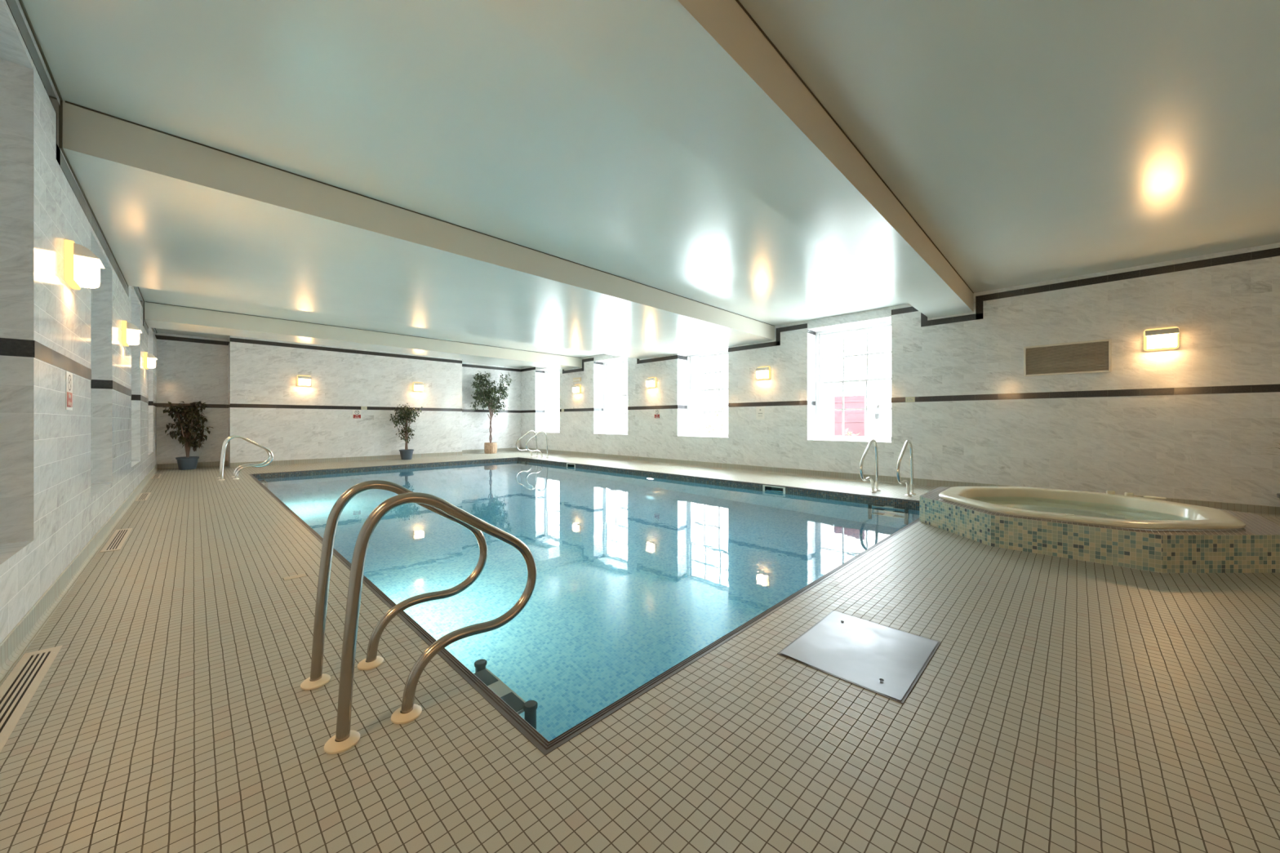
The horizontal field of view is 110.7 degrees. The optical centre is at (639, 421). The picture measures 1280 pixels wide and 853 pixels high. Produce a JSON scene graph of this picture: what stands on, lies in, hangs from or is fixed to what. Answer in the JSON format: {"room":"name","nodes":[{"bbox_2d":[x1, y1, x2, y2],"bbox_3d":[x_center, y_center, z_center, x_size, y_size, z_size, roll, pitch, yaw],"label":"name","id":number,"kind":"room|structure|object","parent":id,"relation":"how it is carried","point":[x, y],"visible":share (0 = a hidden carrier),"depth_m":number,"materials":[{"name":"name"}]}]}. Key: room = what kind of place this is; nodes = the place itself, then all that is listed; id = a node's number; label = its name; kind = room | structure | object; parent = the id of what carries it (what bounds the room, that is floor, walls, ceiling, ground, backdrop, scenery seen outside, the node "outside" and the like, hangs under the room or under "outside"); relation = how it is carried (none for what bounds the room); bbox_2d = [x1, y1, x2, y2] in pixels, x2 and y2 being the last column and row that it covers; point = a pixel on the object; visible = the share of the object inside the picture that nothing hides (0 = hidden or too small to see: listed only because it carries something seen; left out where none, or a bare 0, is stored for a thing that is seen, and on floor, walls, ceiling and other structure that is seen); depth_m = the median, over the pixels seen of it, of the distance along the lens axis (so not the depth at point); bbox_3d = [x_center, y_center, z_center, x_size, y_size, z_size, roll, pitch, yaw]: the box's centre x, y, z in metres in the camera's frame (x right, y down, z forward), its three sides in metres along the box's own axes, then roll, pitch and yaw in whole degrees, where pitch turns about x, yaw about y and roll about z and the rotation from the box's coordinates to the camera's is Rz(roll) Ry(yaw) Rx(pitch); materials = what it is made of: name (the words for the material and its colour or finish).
{"room":"indoor swimming pool","nodes":[
{"label":"indoor swimming pool","id":0,"kind":"room"},
{"bbox_2d":[0,0,156,643],"bbox_3d":[-4.099,-0.555,2.824,21.800,3.410,0.500,0,0,45],"label":"wall","id":1,"kind":"structure","parent":0,"point":[64,473],"depth_m":2.73,"materials":[{"name":"tile"}]},
{"bbox_2d":[66,370,72,410],"bbox_3d":[-4.077,-0.220,3.159,0.220,0.270,0.005,0,0,45],"label":"sign","id":2,"kind":"object","parent":1,"relation":"attached to","point":[68,375],"visible":1,"depth_m":3.14,"materials":[{"name":"white plastic"}]},
{"bbox_2d":[0,0,156,406],"bbox_3d":[-4.098,-1.230,2.825,21.800,1.740,0.503,0,0,45],"label":"trim","id":3,"kind":"structure","parent":1,"relation":"attached to","point":[8,347],"depth_m":2.88,"materials":[{"name":"tile"}]},
{"bbox_2d":[0,464,158,685],"bbox_3d":[-3.911,1.086,3.014,21.800,0.128,0.035,0,0,45],"label":"baseboard","id":4,"kind":"structure","parent":1,"relation":"attached to","point":[13,646],"depth_m":2.76,"materials":[{"name":"tile"}]},
{"bbox_2d":[63,239,105,289],"bbox_3d":[-4.011,-1.118,3.198,0.310,0.295,0.154,0,0,45],"label":"wall lamp","id":5,"kind":"object","parent":1,"relation":"attached to","point":[82,266],"visible":1,"depth_m":3.10,"materials":[{"name":"white glass"}]},
{"bbox_2d":[73,254,99,288],"bbox_3d":[-4.005,-1.079,3.204,0.256,0.168,0.092,0,0,45],"label":"diffuser","id":6,"kind":"object","parent":5,"relation":"attached to","point":[86,267],"depth_m":3.13,"materials":[{"name":"white glass"}]},
{"bbox_2d":[73,243,105,268],"bbox_3d":[-3.997,-1.203,3.212,0.290,0.083,0.115,0,0,45],"label":"hood","id":7,"kind":"object","parent":5,"relation":"attached to","point":[80,252],"depth_m":3.11,"materials":[{"name":"white plastic"}]},
{"bbox_2d":[18,0,157,333],"bbox_3d":[-3.920,-1.994,3.006,21.800,0.331,0.009,0,0,45],"label":"trim","id":8,"kind":"structure","parent":1,"relation":"attached to","point":[22,5],"depth_m":2.95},
{"bbox_2d":[121,320,142,346],"bbox_3d":[-6.477,-1.118,5.639,0.310,0.295,0.154,0,0,45],"label":"wall lamp","id":9,"kind":"object","parent":1,"relation":"attached to","point":[131,332],"visible":1,"depth_m":5.54,"materials":[{"name":"white glass"}]},
{"bbox_2d":[126,328,139,345],"bbox_3d":[-6.471,-1.079,5.645,0.256,0.168,0.092,0,0,45],"label":"diffuser","id":10,"kind":"object","parent":9,"relation":"attached to","point":[132,335],"depth_m":5.56,"materials":[{"name":"white glass"}]},
{"bbox_2d":[126,322,142,333],"bbox_3d":[-6.463,-1.203,5.653,0.290,0.083,0.115,0,0,45],"label":"hood","id":11,"kind":"object","parent":9,"relation":"attached to","point":[131,327],"depth_m":5.55,"materials":[{"name":"white plastic"}]},
{"bbox_2d":[143,351,157,368],"bbox_3d":[-8.971,-1.118,8.108,0.310,0.295,0.154,0,0,45],"label":"wall lamp","id":12,"kind":"object","parent":1,"relation":"attached to","point":[149,360],"visible":1,"depth_m":8.01,"materials":[{"name":"white glass"}]},
{"bbox_2d":[146,357,155,368],"bbox_3d":[-8.966,-1.079,8.114,0.256,0.168,0.092,0,0,45],"label":"diffuser","id":13,"kind":"object","parent":12,"relation":"attached to","point":[151,362],"depth_m":8.03,"materials":[{"name":"white glass"}]},
{"bbox_2d":[146,352,157,359],"bbox_3d":[-8.958,-1.203,8.122,0.290,0.083,0.115,0,0,45],"label":"hood","id":14,"kind":"object","parent":12,"relation":"attached to","point":[149,357],"depth_m":8.01,"materials":[{"name":"white plastic"}]},
{"bbox_2d":[156,332,228,464],"bbox_3d":[-11.228,-0.555,11.117,0.001,3.410,1.277,0,0,45],"label":"wall","id":15,"kind":"structure","parent":0,"point":[188,372],"depth_m":11.11,"materials":[{"name":"stone"}]},
{"bbox_2d":[228,335,230,467],"bbox_3d":[-10.494,-0.555,11.289,0.800,3.410,0.001,0,0,45],"label":"wall","id":16,"kind":"structure","parent":0,"point":[229,335],"depth_m":11.08,"materials":[{"name":"stone"}]},
{"bbox_2d":[230,335,462,462],"bbox_3d":[-8.156,-0.555,13.083,0.001,3.410,5.840,0,0,45],"label":"wall","id":17,"kind":"structure","parent":0,"point":[260,374],"depth_m":12.54,"materials":[{"name":"stone"}]},
{"bbox_2d":[297,375,311,386],"bbox_3d":[-9.113,-1.118,12.005,0.154,0.295,0.310,0,0,45],"label":"wall lamp","id":18,"kind":"object","parent":17,"relation":"attached to","point":[302,380],"visible":1,"depth_m":11.97,"materials":[{"name":"white glass"}]},
{"bbox_2d":[297,375,311,379],"bbox_3d":[-9.100,-1.203,11.991,0.115,0.083,0.290,0,0,45],"label":"hood","id":19,"kind":"object","parent":18,"relation":"attached to","point":[299,377],"depth_m":11.98,"materials":[{"name":"white plastic"}]},
{"bbox_2d":[297,378,311,385],"bbox_3d":[-9.108,-1.079,11.999,0.092,0.168,0.256,0,0,45],"label":"diffuser","id":20,"kind":"object","parent":18,"relation":"attached to","point":[300,381],"depth_m":11.97,"materials":[{"name":"white glass"}]},
{"bbox_2d":[156,334,520,413],"bbox_3d":[-7.928,-1.230,13.880,0.803,1.740,9.827,0,0,45],"label":"trim","id":21,"kind":"structure","parent":17,"relation":"attached to","point":[159,337],"depth_m":12.25,"materials":[{"name":"tile"}]},
{"bbox_2d":[156,447,520,469],"bbox_3d":[-7.916,1.086,13.868,0.835,0.128,9.827,0,0,45],"label":"baseboard","id":22,"kind":"structure","parent":17,"relation":"attached to","point":[215,464],"depth_m":12.52,"materials":[{"name":"tile"}]},
{"bbox_2d":[352,409,361,418],"bbox_3d":[-8.287,-0.220,12.945,0.005,0.270,0.220,0,0,45],"label":"sign","id":23,"kind":"object","parent":17,"relation":"attached to","point":[357,414],"visible":1,"depth_m":12.95,"materials":[{"name":"white plastic"}]},
{"bbox_2d":[360,406,367,409],"bbox_3d":[-8.159,-0.408,13.072,0.004,0.090,0.150,0,0,45],"label":"plaque","id":24,"kind":"object","parent":17,"relation":"attached to","point":[362,407],"visible":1,"depth_m":13.07,"materials":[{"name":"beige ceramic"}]},
{"bbox_2d":[413,382,424,391],"bbox_3d":[-7.052,-1.118,14.087,0.154,0.295,0.310,0,0,45],"label":"wall lamp","id":25,"kind":"object","parent":17,"relation":"attached to","point":[417,386],"visible":1,"depth_m":14.05,"materials":[{"name":"white glass"}]},
{"bbox_2d":[413,385,423,391],"bbox_3d":[-7.046,-1.079,14.081,0.092,0.168,0.256,0,0,45],"label":"diffuser","id":26,"kind":"object","parent":25,"relation":"attached to","point":[416,388],"depth_m":14.05,"materials":[{"name":"white glass"}]},
{"bbox_2d":[413,382,424,385],"bbox_3d":[-7.038,-1.203,14.073,0.115,0.083,0.290,0,0,45],"label":"hood","id":27,"kind":"object","parent":25,"relation":"attached to","point":[415,384],"depth_m":14.05,"materials":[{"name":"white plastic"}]},
{"bbox_2d":[462,362,520,449],"bbox_3d":[-5.710,-0.555,16.691,0.001,3.410,2.730,0,0,45],"label":"wall","id":28,"kind":"structure","parent":0,"point":[506,427],"depth_m":16.78,"materials":[{"name":"stone"}]},
{"bbox_2d":[0,450,1279,852],"bbox_3d":[-0.467,1.150,6.494,21.800,0.001,9.867,0,0,45],"label":"floor","id":29,"kind":"structure","parent":0,"point":[1062,704],"depth_m":1.68,"materials":[{"name":"tile"}]},
{"bbox_2d":[0,645,62,752],"bbox_3d":[-2.597,1.148,1.825,1.140,0.004,0.115,0,0,45],"label":"floor vent","id":30,"kind":"object","parent":29,"relation":"in","point":[19,688],"visible":1,"depth_m":1.92,"materials":[{"name":"metal"}]},
{"bbox_2d":[100,528,132,552],"bbox_3d":[-5.113,1.148,4.330,1.140,0.004,0.115,0,0,45],"label":"floor vent","id":31,"kind":"object","parent":29,"relation":"in","point":[118,538],"visible":1,"depth_m":4.26,"materials":[{"name":"metal"}]},
{"bbox_2d":[134,492,151,501],"bbox_3d":[-7.629,1.148,6.792,1.000,0.004,0.115,0,0,45],"label":"floor vent","id":32,"kind":"object","parent":29,"relation":"in","point":[143,496],"visible":1,"depth_m":6.77,"materials":[{"name":"metal"}]},
{"bbox_2d":[151,474,161,479],"bbox_3d":[-10.194,1.148,9.318,1.050,0.004,0.115,0,0,45],"label":"floor vent","id":33,"kind":"object","parent":29,"relation":"in","point":[155,476],"visible":1,"depth_m":9.31,"materials":[{"name":"metal"}]},
{"bbox_2d":[162,400,213,470],"bbox_3d":[-10.972,0.305,10.691,0.856,1.691,0.738,0,0,-28],"label":"potted ficus","id":34,"kind":"object","parent":29,"relation":"on","point":[189,413],"visible":1,"depth_m":10.66,"materials":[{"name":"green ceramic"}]},
{"bbox_2d":[175,456,199,470],"bbox_3d":[-10.972,1.000,10.721,0.408,0.300,0.408,0,0,45],"label":"pot","id":35,"kind":"object","parent":34,"relation":"attached to","point":[184,463],"depth_m":10.61,"materials":[{"name":"blue ceramic"}]},
{"bbox_2d":[217,435,271,478],"bbox_3d":[-8.349,0.715,9.334,0.100,0.872,0.846,0,0,45],"label":"pool handrail","id":36,"kind":"object","parent":29,"relation":"on","point":[224,441],"visible":0.59,"depth_m":9.25,"materials":[{"name":"metal"}]},
{"bbox_2d":[217,435,273,480],"bbox_3d":[-7.993,0.715,8.982,0.100,0.872,0.846,0,0,45],"label":"pool handrail","id":37,"kind":"object","parent":29,"relation":"on","point":[228,440],"visible":1,"depth_m":8.88,"materials":[{"name":"silver metal"}]},
{"bbox_2d":[282,573,307,580],"bbox_3d":[-2.555,1.149,3.275,0.080,0.002,0.140,0,0,45],"label":"deck plate","id":38,"kind":"object","parent":29,"relation":"on","point":[305,574],"visible":1,"depth_m":3.28,"materials":[{"name":"metal"}]},
{"bbox_2d":[300,480,487,690],"bbox_3d":[-1.167,0.715,2.211,0.108,0.872,0.850,0,0,45],"label":"pool handrail","id":39,"kind":"object","parent":29,"relation":"on","point":[318,679],"visible":0.94,"depth_m":2.05,"materials":[{"name":"silver metal"}]},
{"bbox_2d":[389,403,422,459],"bbox_3d":[-7.176,0.282,13.562,0.687,1.736,0.960,0,0,45],"label":"potted ficus","id":40,"kind":"object","parent":29,"relation":"on","point":[406,454],"visible":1,"depth_m":13.48,"materials":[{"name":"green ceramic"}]},
{"bbox_2d":[399,448,413,459],"bbox_3d":[-7.168,1.000,13.569,0.408,0.300,0.408,0,0,45],"label":"pot","id":41,"kind":"object","parent":40,"relation":"on","point":[406,454],"depth_m":13.43,"materials":[{"name":"blue ceramic"}]},
{"bbox_2d":[324,492,537,754],"bbox_3d":[-0.804,0.715,1.846,0.108,0.872,0.850,0,0,45],"label":"pool handrail","id":42,"kind":"object","parent":29,"relation":"on","point":[346,739],"visible":1,"depth_m":1.70,"materials":[{"name":"metal"}]},
{"bbox_2d":[470,371,513,453],"bbox_3d":[-5.468,-0.378,16.239,0.786,3.056,1.639,0,0,40],"label":"potted ficus","id":43,"kind":"object","parent":29,"relation":"on","point":[490,447],"visible":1,"depth_m":16.07,"materials":[{"name":"plant"}]},
{"bbox_2d":[484,442,497,453],"bbox_3d":[-5.470,0.955,16.194,0.452,0.390,0.452,0,0,45],"label":"basket","id":44,"kind":"object","parent":43,"relation":"on","point":[489,447],"depth_m":16.01,"materials":[{"name":"wicker"}]},
{"bbox_2d":[515,430,538,457],"bbox_3d":[-3.643,0.715,14.300,0.100,0.872,0.846,0,0,45],"label":"pool handrail","id":45,"kind":"object","parent":29,"relation":"on","point":[522,437],"visible":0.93,"depth_m":14.35,"materials":[{"name":"metal"}]},
{"bbox_2d":[525,431,549,457],"bbox_3d":[-3.224,0.715,13.942,0.100,0.872,0.846,0,0,45],"label":"pool handrail","id":46,"kind":"object","parent":29,"relation":"on","point":[531,437],"visible":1,"depth_m":13.98,"materials":[{"name":"metal"}]},
{"bbox_2d":[248,457,919,755],"bbox_3d":[-2.068,1.949,8.027,11.626,1.602,6.796,0,0,45],"label":"swimming pool","id":47,"kind":"object","parent":29,"relation":"in","point":[545,747],"visible":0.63,"depth_m":3.02,"materials":[{"name":"blue tile"}]},
{"bbox_2d":[256,460,919,741],"bbox_3d":[-2.138,2.010,7.957,11.562,1.520,6.534,0,0,45],"label":"pool water","id":48,"kind":"object","parent":47,"relation":"in","point":[637,575],"visible":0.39,"depth_m":4.04,"materials":[{"name":"blue liquid"}]},
{"bbox_2d":[690,466,725,469],"bbox_3d":[1.648,1.148,11.117,1.140,0.004,0.100,0,0,45],"label":"floor vent","id":49,"kind":"object","parent":29,"relation":"in","point":[691,466],"visible":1,"depth_m":10.98,"materials":[{"name":"metal"}]},
{"bbox_2d":[819,477,871,482],"bbox_3d":[4.064,1.148,8.725,1.000,0.004,0.100,0,0,45],"label":"floor vent","id":50,"kind":"object","parent":29,"relation":"in","point":[820,477],"visible":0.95,"depth_m":8.69,"materials":[{"name":"metal"}]},
{"bbox_2d":[777,610,941,703],"bbox_3d":[1.123,1.145,2.244,0.552,0.009,0.704,0,0,45],"label":"floor hatch","id":51,"kind":"object","parent":29,"relation":"on","point":[888,662],"visible":1,"depth_m":2.18,"materials":[{"name":"metal"}]},
{"bbox_2d":[859,439,879,492],"bbox_3d":[3.704,0.715,7.125,0.100,0.872,0.846,0,0,45],"label":"pool handrail","id":52,"kind":"object","parent":29,"relation":"on","point":[871,441],"visible":1,"depth_m":7.20,"materials":[{"name":"metal"}]},
{"bbox_2d":[896,440,915,496],"bbox_3d":[4.067,0.715,6.766,0.100,0.872,0.846,0,0,45],"label":"pool handrail","id":53,"kind":"object","parent":29,"relation":"on","point":[909,491],"visible":1,"depth_m":6.85,"materials":[{"name":"metal"}]},
{"bbox_2d":[919,486,1279,573],"bbox_3d":[4.484,1.212,4.608,2.490,0.877,2.490,0,0,45],"label":"hot tub","id":54,"kind":"object","parent":29,"relation":"in","point":[1215,540],"visible":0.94,"depth_m":3.70,"materials":[{"name":"tile"}]},
{"bbox_2d":[968,497,1192,519],"bbox_3d":[4.389,0.915,4.548,1.706,0.001,1.706,0,0,45],"label":"water","id":55,"kind":"object","parent":54,"relation":"in","point":[1052,505],"visible":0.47,"depth_m":4.69,"materials":[{"name":"liquid"}]},
{"bbox_2d":[1247,442,1279,499],"bbox_3d":[7.444,0.443,4.906,0.892,1.414,0.779,0,0,45],"label":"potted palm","id":56,"kind":"object","parent":29,"relation":"on","point":[1277,494],"visible":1,"depth_m":5.13,"materials":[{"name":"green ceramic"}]},
{"bbox_2d":[22,0,1279,368],"bbox_3d":[-0.502,-2.235,6.529,22.100,0.150,10.227,0,0,45],"label":"ceiling","id":57,"kind":"structure","parent":0,"point":[1030,141],"depth_m":3.19,"materials":[{"name":"paint"}]},
{"bbox_2d":[144,301,581,369],"bbox_3d":[-5.772,-2.005,11.745,0.970,0.330,9.819,0,0,45],"label":"ceiling beam","id":58,"kind":"structure","parent":57,"relation":"attached to","point":[160,316],"depth_m":10.03,"materials":[{"name":"paint"}]},
{"bbox_2d":[62,100,774,359],"bbox_3d":[-1.938,-2.005,7.950,4.260,0.330,9.819,0,0,45],"label":"ceiling beam","id":59,"kind":"structure","parent":57,"relation":"attached to","point":[174,214],"depth_m":5.10,"materials":[{"name":"paint"}]},
{"bbox_2d":[475,0,973,318],"bbox_3d":[1.911,-2.005,4.140,0.630,0.330,9.819,0,0,45],"label":"ceiling beam","id":60,"kind":"structure","parent":57,"relation":"attached to","point":[702,73],"depth_m":2.68,"materials":[{"name":"paint"}]},
{"bbox_2d":[735,0,973,293],"bbox_3d":[2.137,-2.155,3.916,0.006,0.009,9.787,0,0,45],"label":"trim","id":61,"kind":"structure","parent":60,"relation":"attached to","point":[737,1],"depth_m":3.05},
{"bbox_2d":[520,242,1279,506],"bbox_3d":[3.066,-0.505,10.276,22.100,3.910,0.520,0,0,45],"label":"wall","id":62,"kind":"structure","parent":0,"point":[1227,316],"depth_m":6.87,"materials":[{"name":"tile"}]},
{"bbox_2d":[145,301,581,358],"bbox_3d":[-5.425,-2.155,11.402,0.006,0.009,9.787,0,0,45],"label":"trim","id":63,"kind":"structure","parent":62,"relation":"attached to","point":[145,301],"depth_m":9.86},
{"bbox_2d":[65,100,774,326],"bbox_3d":[-0.422,-2.155,6.449,0.006,0.009,9.787,0,0,45],"label":"trim","id":64,"kind":"structure","parent":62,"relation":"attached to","point":[78,105],"depth_m":4.03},
{"bbox_2d":[535,368,559,432],"bbox_3d":[-3.256,-0.793,16.526,1.580,2.374,0.532,0,0,45],"label":"window","id":65,"kind":"structure","parent":62,"relation":"in","point":[547,371],"depth_m":17.14,"materials":[{"name":"white paint"}]},
{"bbox_2d":[572,384,580,393],"bbox_3d":[-2.160,-1.118,14.974,0.310,0.295,0.154,0,0,45],"label":"wall lamp","id":66,"kind":"object","parent":62,"relation":"attached to","point":[576,388],"visible":1,"depth_m":14.90,"materials":[{"name":"white glass"}]},
{"bbox_2d":[573,386,579,392],"bbox_3d":[-2.166,-1.079,14.969,0.256,0.168,0.092,0,0,45],"label":"diffuser","id":67,"kind":"object","parent":66,"relation":"attached to","point":[575,389],"depth_m":14.90,"materials":[{"name":"white glass"}]},
{"bbox_2d":[573,377,581,382],"bbox_3d":[-2.136,-1.435,14.999,0.380,0.130,0.084,0,0,45],"label":"emergency light","id":68,"kind":"object","parent":62,"relation":"attached to","point":[579,379],"visible":1,"depth_m":14.94,"materials":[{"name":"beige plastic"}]},
{"bbox_2d":[593,356,627,435],"bbox_3d":[-0.761,-0.793,14.056,1.600,2.374,0.532,0,0,45],"label":"window","id":69,"kind":"structure","parent":62,"relation":"in","point":[616,361],"depth_m":14.39,"materials":[{"name":"white paint"}]},
{"bbox_2d":[645,377,656,387],"bbox_3d":[0.306,-1.118,12.533,0.310,0.295,0.154,0,0,45],"label":"wall lamp","id":70,"kind":"object","parent":62,"relation":"attached to","point":[651,382],"visible":1,"depth_m":12.47,"materials":[{"name":"white glass"}]},
{"bbox_2d":[645,377,655,381],"bbox_3d":[0.292,-1.203,12.519,0.290,0.083,0.115,0,0,45],"label":"hood","id":71,"kind":"object","parent":70,"relation":"attached to","point":[649,379],"depth_m":12.47,"materials":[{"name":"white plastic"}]},
{"bbox_2d":[646,380,654,386],"bbox_3d":[0.300,-1.079,12.527,0.256,0.168,0.092,0,0,45],"label":"diffuser","id":72,"kind":"object","parent":70,"relation":"attached to","point":[649,383],"depth_m":12.47,"materials":[{"name":"white glass"}]},
{"bbox_2d":[653,408,659,418],"bbox_3d":[0.479,-0.220,12.466,0.220,0.270,0.005,0,0,45],"label":"sign","id":73,"kind":"object","parent":62,"relation":"attached to","point":[656,411],"visible":1,"depth_m":12.47,"materials":[{"name":"white plastic"}]},
{"bbox_2d":[677,346,728,438],"bbox_3d":[1.765,-0.721,11.555,1.610,2.229,0.532,0,0,45],"label":"window","id":74,"kind":"structure","parent":62,"relation":"in","point":[721,351],"depth_m":11.86,"materials":[{"name":"white paint"}]},
{"bbox_2d":[755,406,764,419],"bbox_3d":[2.775,-0.200,10.195,0.210,0.300,0.002,0,0,45],"label":"paper notice","id":75,"kind":"object","parent":62,"relation":"attached to","point":[759,410],"visible":1,"depth_m":10.20,"materials":[{"name":"white paper"}]},
{"bbox_2d":[755,365,770,379],"bbox_3d":[2.793,-1.118,10.071,0.310,0.295,0.154,0,0,45],"label":"wall lamp","id":76,"kind":"object","parent":62,"relation":"attached to","point":[762,372],"visible":1,"depth_m":10.02,"materials":[{"name":"white glass"}]},
{"bbox_2d":[755,366,768,371],"bbox_3d":[2.779,-1.203,10.057,0.290,0.083,0.115,0,0,45],"label":"hood","id":77,"kind":"object","parent":76,"relation":"attached to","point":[761,368],"depth_m":10.03,"materials":[{"name":"white plastic"}]},
{"bbox_2d":[756,370,768,378],"bbox_3d":[2.787,-1.079,10.065,0.256,0.168,0.092,0,0,45],"label":"diffuser","id":78,"kind":"object","parent":76,"relation":"attached to","point":[760,374],"depth_m":10.02,"materials":[{"name":"white glass"}]},
{"bbox_2d":[807,316,891,443],"bbox_3d":[4.316,-0.793,9.030,1.610,2.374,0.532,0,0,45],"label":"window","id":79,"kind":"structure","parent":62,"relation":"in","point":[886,322],"depth_m":9.28,"materials":[{"name":"white paint"}]},
{"bbox_2d":[520,247,1279,413],"bbox_3d":[3.130,-1.230,10.127,21.800,1.740,0.403,0,0,45],"label":"trim","id":80,"kind":"structure","parent":62,"relation":"attached to","point":[1273,252],"depth_m":6.78,"materials":[{"name":"tile"}]},
{"bbox_2d":[520,447,1279,517],"bbox_3d":[2.978,1.086,9.973,21.800,0.128,0.035,0,0,45],"label":"baseboard","id":81,"kind":"structure","parent":62,"relation":"attached to","point":[1261,510],"depth_m":8.87,"materials":[{"name":"tile"}]},
{"bbox_2d":[905,396,915,402],"bbox_3d":[4.926,-0.408,8.061,0.150,0.090,0.004,0,0,45],"label":"plaque","id":82,"kind":"object","parent":62,"relation":"attached to","point":[908,399],"visible":1,"depth_m":8.06,"materials":[{"name":"beige ceramic"}]},
{"bbox_2d":[1023,338,1111,376],"bbox_3d":[6.373,-0.947,6.622,0.944,0.468,0.019,0,0,45],"label":"air vent","id":83,"kind":"object","parent":62,"relation":"in","point":[1091,356],"visible":1,"depth_m":6.60,"materials":[{"name":"metal"}]},
{"bbox_2d":[1143,326,1179,351],"bbox_3d":[6.986,-1.118,5.920,0.310,0.295,0.154,0,0,45],"label":"wall lamp","id":84,"kind":"object","parent":62,"relation":"attached to","point":[1165,338],"visible":1,"depth_m":5.90,"materials":[{"name":"white glass"}]},
{"bbox_2d":[1146,333,1177,349],"bbox_3d":[6.980,-1.079,5.914,0.256,0.168,0.092,0,0,45],"label":"diffuser","id":85,"kind":"object","parent":84,"relation":"attached to","point":[1154,340],"depth_m":5.89,"materials":[{"name":"white glass"}]},
{"bbox_2d":[1145,328,1179,337],"bbox_3d":[6.972,-1.203,5.906,0.290,0.083,0.115,0,0,45],"label":"hood","id":86,"kind":"object","parent":84,"relation":"attached to","point":[1156,332],"depth_m":5.89,"materials":[{"name":"white plastic"}]},
{"label":"outside","id":87,"kind":"structure","parent":0,"visible":0},
{"bbox_3d":[6.119,1.350,28.924,48.000,0.200,30.280,0,0,45],"label":"ground","id":88,"kind":"structure","parent":87,"visible":0},
{"bbox_2d":[552,420,559,429],"bbox_3d":[-4.226,0.458,23.320,0.855,1.590,0.874,0,0,-15],"label":"shrub","id":89,"kind":"object","parent":88,"relation":"on","point":[554,420],"visible":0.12,"depth_m":23.28,"materials":[{"name":"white plant"}]},
{"bbox_2d":[691,397,728,433],"bbox_3d":[2.897,0.118,18.268,2.520,2.274,1.190,0,0,45],"label":"shrub","id":90,"kind":"object","parent":88,"relation":"on","point":[708,426],"visible":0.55,"depth_m":18.11,"materials":[{"name":"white plant"}]},
{"bbox_2d":[547,370,891,436],"bbox_3d":[1.419,-0.050,19.913,42.000,2.600,4.300,0,0,45],"label":"wall","id":91,"kind":"structure","parent":88,"relation":"on","point":[879,392],"depth_m":12.89,"materials":[{"name":"white paint"}]},
{"bbox_2d":[831,392,868,436],"bbox_3d":[5.896,0.220,12.438,0.980,2.060,0.065,0,0,45],"label":"door","id":92,"kind":"structure","parent":91,"relation":"in","point":[855,420],"depth_m":12.41,"materials":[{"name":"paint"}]},
{"bbox_2d":[874,404,879,419],"bbox_3d":[6.372,-0.270,11.867,0.114,0.400,0.172,0,0,45],"label":"wall lantern","id":93,"kind":"object","parent":91,"relation":"attached to","point":[877,414],"visible":0.94,"depth_m":11.83,"materials":[{"name":"white glass"}]},
{"bbox_2d":[839,428,873,436],"bbox_3d":[5.852,0.710,11.676,1.167,1.086,0.682,0,0,45],"label":"shrub","id":94,"kind":"object","parent":88,"relation":"on","point":[848,433],"visible":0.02,"depth_m":11.79,"materials":[{"name":"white plant"}]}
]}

